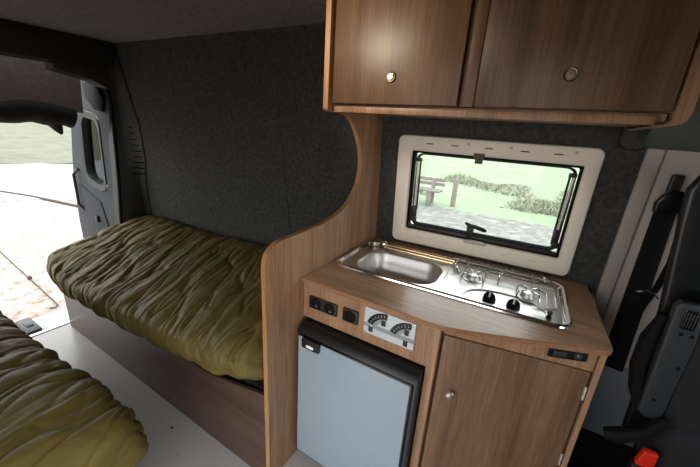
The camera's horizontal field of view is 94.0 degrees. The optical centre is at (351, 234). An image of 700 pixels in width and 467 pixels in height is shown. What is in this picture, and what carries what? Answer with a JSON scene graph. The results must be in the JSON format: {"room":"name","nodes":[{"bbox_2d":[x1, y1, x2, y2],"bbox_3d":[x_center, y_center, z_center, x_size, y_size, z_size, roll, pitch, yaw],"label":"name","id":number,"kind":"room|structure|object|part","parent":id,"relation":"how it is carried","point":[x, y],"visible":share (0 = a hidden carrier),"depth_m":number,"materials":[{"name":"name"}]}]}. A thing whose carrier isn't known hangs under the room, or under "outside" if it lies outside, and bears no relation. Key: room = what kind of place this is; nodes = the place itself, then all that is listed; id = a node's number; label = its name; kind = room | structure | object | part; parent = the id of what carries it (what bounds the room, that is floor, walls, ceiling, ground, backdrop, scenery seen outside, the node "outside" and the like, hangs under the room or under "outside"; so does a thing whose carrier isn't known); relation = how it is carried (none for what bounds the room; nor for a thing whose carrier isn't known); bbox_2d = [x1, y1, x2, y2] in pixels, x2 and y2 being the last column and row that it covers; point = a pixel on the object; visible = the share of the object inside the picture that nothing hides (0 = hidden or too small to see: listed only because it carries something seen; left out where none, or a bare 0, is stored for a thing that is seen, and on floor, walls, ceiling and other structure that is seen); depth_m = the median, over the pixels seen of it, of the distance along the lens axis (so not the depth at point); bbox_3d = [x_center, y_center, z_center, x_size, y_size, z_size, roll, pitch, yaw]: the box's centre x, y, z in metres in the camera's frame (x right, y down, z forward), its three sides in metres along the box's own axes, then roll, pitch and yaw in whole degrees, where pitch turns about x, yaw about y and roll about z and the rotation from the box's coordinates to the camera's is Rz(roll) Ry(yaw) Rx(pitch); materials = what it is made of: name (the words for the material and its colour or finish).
{"room":"vehicle interior","nodes":[
{"label":"vehicle interior","id":0,"kind":"room"},
{"bbox_2d":[0,55,83,134],"bbox_3d":[-2.408,-0.855,1.881,0.171,0.519,1.432,14,21,28],"label":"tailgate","id":1,"kind":"object","parent":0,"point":[29,92],"visible":0.85,"depth_m":2.22,"materials":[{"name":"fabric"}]},
{"bbox_2d":[29,321,69,336],"bbox_3d":[-2.099,0.680,2.281,0.025,0.051,1.680,14,21,28],"label":"trim","id":2,"kind":"structure","parent":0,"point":[67,322],"depth_m":2.27,"materials":[{"name":"metal"}]},
{"bbox_2d":[106,43,151,224],"bbox_3d":[-1.831,-0.460,2.622,0.300,1.942,0.444,14,21,28],"label":"pillar","id":3,"kind":"structure","parent":0,"point":[126,146],"depth_m":2.59,"materials":[{"name":"black plastic"}]},
{"bbox_2d":[71,80,115,238],"bbox_3d":[-2.284,-0.343,2.935,0.960,1.968,0.112,14,21,28],"label":"door","id":4,"kind":"structure","parent":3,"relation":"attached to","point":[92,173],"depth_m":2.84,"materials":[{"name":"grey paint"}]},
{"bbox_2d":[0,0,326,42],"bbox_3d":[-0.750,-0.903,1.022,3.260,0.050,1.760,14,21,28],"label":"ceiling","id":5,"kind":"structure","parent":0,"point":[112,21],"depth_m":1.62,"materials":[{"name":"grey carpet"}]},
{"bbox_2d":[32,323,322,466],"bbox_3d":[-0.758,0.991,1.609,3.045,0.040,1.820,14,21,28],"label":"floor","id":6,"kind":"structure","parent":0,"point":[194,447],"depth_m":1.68,"materials":[{"name":"grey plastic"}]},
{"bbox_2d":[64,295,265,466],"bbox_3d":[-0.981,0.556,2.092,1.910,0.455,0.718,14,21,28],"label":"bed base","id":7,"kind":"object","parent":6,"relation":"on","point":[230,409],"visible":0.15,"depth_m":1.58,"materials":[{"name":"brown wood"}]},
{"bbox_2d":[46,215,268,379],"bbox_3d":[-1.026,0.266,2.037,2.072,0.393,0.914,14,21,28],"label":"sleeping bag","id":8,"kind":"object","parent":7,"relation":"on","point":[195,295],"visible":0.84,"depth_m":1.78,"materials":[{"name":"green fabric"}]},
{"bbox_3d":[-0.962,0.406,2.059,1.870,0.058,0.655,14,21,28],"label":"mattress","id":9,"kind":"part","parent":7,"relation":"part of","materials":[{"name":"black fabric"}]},
{"bbox_2d":[261,0,382,466],"bbox_3d":[-0.063,0.039,1.476,0.021,1.934,0.906,14,21,28],"label":"partition panel","id":10,"kind":"object","parent":6,"relation":"on","point":[289,258],"visible":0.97,"depth_m":1.32,"materials":[{"name":"brown wood"}]},
{"bbox_2d":[296,317,425,466],"bbox_3d":[0.114,0.673,1.494,0.508,0.683,0.554,14,21,28],"label":"fridge","id":11,"kind":"object","parent":6,"relation":"on","point":[358,400],"visible":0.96,"depth_m":1.23,"materials":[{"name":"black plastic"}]},
{"bbox_3d":[0.009,0.426,1.192,0.504,0.039,0.042,14,21,28],"label":"trim","id":12,"kind":"part","parent":11,"relation":"part of","materials":[{"name":"black plastic"}]},
{"bbox_3d":[0.199,0.791,1.183,0.013,0.624,0.034,14,21,28],"label":"trim","id":13,"kind":"part","parent":11,"relation":"part of","materials":[{"name":"grey plastic"}]},
{"bbox_2d":[304,283,606,466],"bbox_3d":[0.403,0.620,1.495,1.002,0.880,0.748,14,21,28],"label":"base cabinet","id":14,"kind":"object","parent":6,"relation":"on","point":[484,402],"depth_m":1.09,"materials":[{"name":"brown wood"}]},
{"bbox_2d":[309,295,337,316],"bbox_3d":[-0.111,0.279,1.268,0.132,0.052,0.012,14,21,28],"label":"double socket","id":15,"kind":"object","parent":14,"relation":"attached to","point":[329,308],"visible":1,"depth_m":1.26,"materials":[{"name":"black plastic"}]},
{"bbox_2d":[342,307,358,324],"bbox_3d":[-0.004,0.303,1.208,0.066,0.055,0.012,14,21,28],"label":"socket","id":16,"kind":"object","parent":14,"relation":"attached to","point":[349,315],"visible":1,"depth_m":1.20,"materials":[{"name":"black plastic"}]},
{"bbox_3d":[0.129,0.326,1.134,0.192,0.103,0.006,14,21,28],"label":"control panel","id":17,"kind":"part","parent":14,"relation":"part of","materials":[{"name":"silver metal"}]},
{"bbox_3d":[0.330,0.534,1.090,0.028,0.029,0.030,14,21,28],"label":"knob","id":18,"kind":"part","parent":14,"relation":"part of","materials":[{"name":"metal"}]},
{"bbox_2d":[301,237,612,355],"bbox_3d":[0.413,0.202,1.321,1.010,0.018,0.692,14,21,28],"label":"countertop","id":19,"kind":"structure","parent":14,"relation":"on","point":[587,334],"depth_m":1.11,"materials":[{"name":"brown wood"}]},
{"bbox_2d":[370,238,460,273],"bbox_3d":[0.294,0.090,1.554,0.476,0.041,0.102,14,21,28],"label":"tap","id":20,"kind":"object","parent":19,"relation":"on","point":[378,247],"depth_m":1.56,"materials":[{"name":"silver metal"}]},
{"bbox_2d":[335,238,571,328],"bbox_3d":[0.396,0.203,1.397,0.900,0.145,0.392,13,20,26],"label":"sink","id":21,"kind":"object","parent":19,"relation":"in","point":[543,301],"visible":0.99,"depth_m":1.35,"materials":[{"name":"silver metal"}]},
{"bbox_2d":[357,251,442,283],"bbox_3d":[0.211,0.190,1.467,0.364,0.104,0.269,14,21,28],"label":"basin","id":22,"kind":"object","parent":21,"relation":"in","point":[396,265],"depth_m":1.56,"materials":[{"name":"silver metal"}]},
{"bbox_3d":[0.512,0.180,1.367,0.089,0.016,0.089,14,21,28],"label":"burner","id":23,"kind":"part","parent":21,"relation":"part of","materials":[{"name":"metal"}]},
{"bbox_3d":[0.510,0.236,1.206,0.047,0.049,0.051,14,21,28],"label":"control knob","id":24,"kind":"part","parent":21,"relation":"part of","materials":[{"name":"black plastic"}]},
{"bbox_3d":[0.579,0.254,1.166,0.047,0.049,0.051,14,21,28],"label":"control knob","id":25,"kind":"part","parent":21,"relation":"part of","materials":[{"name":"black plastic"}]},
{"bbox_3d":[0.663,0.178,1.332,0.185,0.004,0.005,13,20,26],"label":"guard rail","id":26,"kind":"part","parent":21,"relation":"part of","materials":[{"name":"silver metal"}]},
{"bbox_3d":[0.672,0.232,1.242,0.080,0.016,0.080,14,21,28],"label":"burner","id":27,"kind":"part","parent":21,"relation":"part of","materials":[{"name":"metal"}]},
{"bbox_3d":[0.493,0.735,1.148,0.444,0.820,0.018,7,18,8],"label":"door","id":28,"kind":"part","parent":14,"relation":"part of","materials":[{"name":"brown wood"}]},
{"bbox_2d":[547,348,588,361],"bbox_3d":[0.657,0.363,0.989,0.110,0.036,0.011,7,18,8],"label":"control panel","id":29,"kind":"object","parent":14,"relation":"attached to","point":[564,354],"visible":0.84,"depth_m":0.99,"materials":[{"name":"black plastic"}]},
{"bbox_2d":[574,353,582,359],"bbox_3d":[0.683,0.367,0.982,0.023,0.023,0.004,7,18,8],"label":"socket","id":30,"kind":"object","parent":29,"relation":"attached to","point":[577,356],"depth_m":0.98,"materials":[{"name":"grey plastic"}]},
{"bbox_3d":[0.869,0.703,1.335,0.018,0.880,0.568,14,21,28],"label":"panel","id":31,"kind":"part","parent":14,"relation":"part of","materials":[{"name":"brown wood"}]},
{"bbox_3d":[-1.636,0.791,1.319,1.630,0.410,0.473,14,21,28],"label":"bed base","id":32,"kind":"object","parent":6,"relation":"on","visible":0},
{"bbox_2d":[0,310,148,466],"bbox_3d":[-1.556,0.511,1.268,1.855,0.287,0.572,14,21,28],"label":"sleeping bag","id":33,"kind":"object","parent":32,"relation":"on","point":[53,413],"visible":1,"depth_m":0.99,"materials":[{"name":"green fabric"}]},
{"bbox_2d":[114,23,699,368],"bbox_3d":[-0.221,-0.144,1.986,3.581,1.944,0.200,13,20,26],"label":"wall","id":34,"kind":"structure","parent":0,"point":[218,168],"depth_m":1.86,"materials":[{"name":"black fabric"}]},
{"bbox_2d":[15,317,42,334],"bbox_3d":[-2.321,0.660,2.348,0.235,0.041,0.080,14,21,28],"label":"plate","id":35,"kind":"object","parent":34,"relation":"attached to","point":[27,325],"visible":0.89,"depth_m":2.33,"materials":[{"name":"black plastic"}]},
{"bbox_2d":[32,308,69,329],"bbox_3d":[-2.281,0.794,2.404,0.356,0.245,1.840,14,21,28],"label":"trim","id":36,"kind":"structure","parent":34,"relation":"attached to","point":[58,317],"depth_m":2.47,"materials":[{"name":"white plastic"}]},
{"bbox_2d":[0,18,116,96],"bbox_3d":[-2.183,-1.029,1.842,0.200,0.424,1.680,14,21,28],"label":"trim","id":37,"kind":"structure","parent":34,"relation":"attached to","point":[86,59],"depth_m":2.14,"materials":[{"name":"black plastic"}]},
{"bbox_2d":[133,100,321,107],"bbox_3d":[-0.790,-0.812,2.030,1.952,0.003,0.003,13,20,26],"label":"trim","id":38,"kind":"structure","parent":34,"relation":"attached to","point":[133,100],"depth_m":1.98,"materials":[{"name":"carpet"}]},
{"bbox_2d":[279,111,290,233],"bbox_3d":[-0.402,-0.333,1.991,0.080,0.835,0.008,-7,21,-30],"label":"trim","id":39,"kind":"structure","parent":34,"relation":"attached to","point":[279,111],"depth_m":1.96,"materials":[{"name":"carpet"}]},
{"bbox_2d":[392,134,604,275],"bbox_3d":[0.583,-0.150,1.479,0.809,0.534,0.096,13,20,26],"label":"window","id":40,"kind":"structure","parent":34,"relation":"in","point":[589,160],"depth_m":1.43,"materials":[{"name":"beige plastic"}]},
{"bbox_3d":[0.321,-0.247,1.594,0.028,0.252,0.036,14,21,28],"label":"stay rail","id":41,"kind":"part","parent":40,"relation":"part of","materials":[{"name":"black plastic"}]},
{"bbox_3d":[0.866,-0.121,1.322,0.028,0.252,0.035,14,21,28],"label":"stay rail","id":42,"kind":"part","parent":40,"relation":"part of","materials":[{"name":"black plastic"}]},
{"bbox_2d":[332,0,699,130],"bbox_3d":[0.467,-0.596,1.081,0.985,0.417,0.440,14,21,28],"label":"upper cabinet","id":43,"kind":"object","parent":34,"relation":"attached to","point":[617,63],"visible":1,"depth_m":0.88,"materials":[{"name":"brown wood"}]},
{"bbox_3d":[0.139,-0.618,1.037,0.452,0.381,0.018,14,21,28],"label":"door","id":44,"kind":"part","parent":43,"relation":"part of","materials":[{"name":"brown wood"}]},
{"bbox_3d":[0.444,-0.419,1.158,0.947,0.027,0.408,14,21,28],"label":"rail","id":45,"kind":"part","parent":43,"relation":"part of","materials":[{"name":"brown wood"}]},
{"bbox_3d":[0.563,-0.511,0.800,0.440,0.381,0.018,14,21,28],"label":"door","id":46,"kind":"part","parent":43,"relation":"part of","materials":[{"name":"brown wood"}]},
{"bbox_3d":[0.867,-0.499,0.868,0.058,0.417,0.420,14,21,28],"label":"panel","id":47,"kind":"part","parent":43,"relation":"part of","materials":[{"name":"brown wood"}]},
{"bbox_2d":[618,127,648,150],"bbox_3d":[0.992,-0.521,1.064,0.085,0.482,0.085,14,21,28],"label":"trim","id":48,"kind":"structure","parent":34,"relation":"attached to","point":[629,140],"depth_m":1.13,"materials":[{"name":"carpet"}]},
{"bbox_2d":[605,174,685,371],"bbox_3d":[1.111,0.189,1.248,0.112,0.829,0.137,14,21,28],"label":"belt","id":49,"kind":"object","parent":34,"relation":"hanging from","point":[639,292],"visible":0.9,"depth_m":1.22,"materials":[{"name":"black fabric"}]},
{"bbox_2d":[644,94,699,151],"bbox_3d":[1.532,-0.379,0.725,1.250,0.472,0.230,14,21,28],"label":"trim","id":50,"kind":"structure","parent":34,"relation":"attached to","point":[685,136],"depth_m":1.05,"materials":[{"name":"grey plastic"}]},
{"bbox_2d":[567,427,632,466],"bbox_3d":[1.078,1.360,0.618,1.190,0.190,1.920,14,21,28],"label":"floor","id":51,"kind":"structure","parent":0,"point":[590,449],"depth_m":1.47,"materials":[{"name":"black rubber"}]},
{"bbox_2d":[603,175,699,466],"bbox_3d":[1.208,0.483,0.968,0.676,1.270,0.315,14,21,28],"label":"passenger seat","id":52,"kind":"object","parent":51,"relation":"on","point":[662,416],"visible":1,"depth_m":1.01,"materials":[{"name":"fabric"}]},
{"bbox_3d":[0.911,0.629,1.046,0.157,0.132,0.051,10,19,18],"label":"lever","id":53,"kind":"part","parent":52,"relation":"part of","materials":[{"name":"black plastic"}]},
{"bbox_3d":[1.092,0.258,1.067,0.253,0.920,0.155,14,21,28],"label":"backrest","id":54,"kind":"part","parent":52,"relation":"part of","materials":[{"name":"plastic"}]},
{"bbox_2d":[635,418,699,466],"bbox_3d":[1.268,0.743,1.038,0.530,0.240,0.260,14,21,28],"label":"cushion","id":55,"kind":"object","parent":52,"relation":"on","point":[678,445],"depth_m":1.03,"materials":[{"name":"fabric"}]},
{"bbox_3d":[0.979,0.395,1.010,0.074,0.418,0.035,14,21,28],"label":"panel","id":56,"kind":"part","parent":52,"relation":"part of","materials":[{"name":"grey plastic"}]},
{"bbox_2d":[679,310,699,331],"bbox_3d":[0.982,0.250,0.945,0.033,0.062,0.008,14,21,28],"label":"vent","id":57,"kind":"object","parent":52,"relation":"attached to","point":[689,320],"depth_m":0.94,"materials":[{"name":"grey plastic"}]},
{"bbox_2d":[582,365,634,446],"bbox_3d":[1.564,0.927,1.357,1.255,0.610,0.098,13,20,26],"label":"wall","id":58,"kind":"structure","parent":0,"point":[611,397],"depth_m":1.49,"materials":[{"name":"grey plastic"}]},
{"label":"outside","id":59,"kind":"structure","parent":0,"visible":0},
{"bbox_2d":[0,200,82,323],"bbox_3d":[4.144,-6.458,27.052,100.000,0.300,130.000,14,21,28],"label":"ground","id":60,"kind":"structure","parent":59,"point":[30,230],"depth_m":4.63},
{"bbox_2d":[0,251,57,307],"bbox_3d":[-4.066,0.411,3.998,2.712,0.046,0.077,16,22,33],"label":"cord","id":61,"kind":"object","parent":60,"relation":"on","point":[28,277],"visible":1,"depth_m":3.76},
{"bbox_2d":[0,190,77,206],"bbox_3d":[-6.609,-0.743,7.005,5.054,0.052,0.268,8,19,13],"label":"kerb","id":62,"kind":"object","parent":60,"relation":"on","point":[41,198],"visible":0.36,"depth_m":7.03,"materials":[{"name":"grey concrete"}]},
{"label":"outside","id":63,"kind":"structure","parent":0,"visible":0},
{"bbox_2d":[417,153,579,227],"bbox_3d":[22.657,-10.619,35.231,30.000,4.793,70.372,14,21,28],"label":"lawn","id":64,"kind":"structure","parent":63,"point":[547,182],"depth_m":13.58,"materials":[{"name":"green plant"}]},
{"bbox_2d":[417,175,445,205],"bbox_3d":[1.816,-1.270,9.194,1.470,0.730,0.475,14,21,28],"label":"park bench","id":65,"kind":"object","parent":64,"relation":"on","point":[431,191],"visible":0.45,"depth_m":8.98,"materials":[{"name":"wood"}]},
{"bbox_3d":[2.106,-0.983,8.909,0.120,0.400,0.120,14,21,28],"label":"leg","id":66,"kind":"part","parent":65,"relation":"part of","materials":[{"name":"brown wood"}]},
{"bbox_3d":[2.279,-1.213,9.114,0.100,0.730,0.085,14,21,28],"label":"leg","id":67,"kind":"part","parent":65,"relation":"part of","materials":[{"name":"wood"}]},
{"bbox_2d":[450,178,458,206],"bbox_3d":[2.816,-1.138,8.891,0.120,0.795,0.120,14,21,28],"label":"fence post","id":68,"kind":"object","parent":64,"relation":"on","point":[456,180],"visible":0.98,"depth_m":8.84,"materials":[{"name":"wood"}]},
{"bbox_2d":[419,173,572,217],"bbox_3d":[5.627,-1.469,11.127,7.262,0.339,5.161,14,21,28],"label":"bushes","id":69,"kind":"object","parent":64,"relation":"on","point":[528,204],"depth_m":11.21,"materials":[{"name":"green plant"}]},
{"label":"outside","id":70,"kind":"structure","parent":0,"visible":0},
{"bbox_2d":[411,204,562,250],"bbox_3d":[2.570,0.136,6.212,9.000,0.014,4.600,14,21,28],"label":"path","id":71,"kind":"structure","parent":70,"point":[527,232],"depth_m":7.42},
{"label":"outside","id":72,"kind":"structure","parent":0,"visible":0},
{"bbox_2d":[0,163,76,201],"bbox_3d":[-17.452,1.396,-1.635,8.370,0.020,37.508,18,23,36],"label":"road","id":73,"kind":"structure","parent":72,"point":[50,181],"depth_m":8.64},
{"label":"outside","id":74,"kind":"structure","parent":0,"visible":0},
{"bbox_2d":[0,115,96,163],"bbox_3d":[-28.998,-7.500,18.458,41.271,2.928,62.000,14,21,28],"label":"verge","id":75,"kind":"structure","parent":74,"point":[27,142],"depth_m":13.98,"materials":[{"name":"green plant"}]}
]}

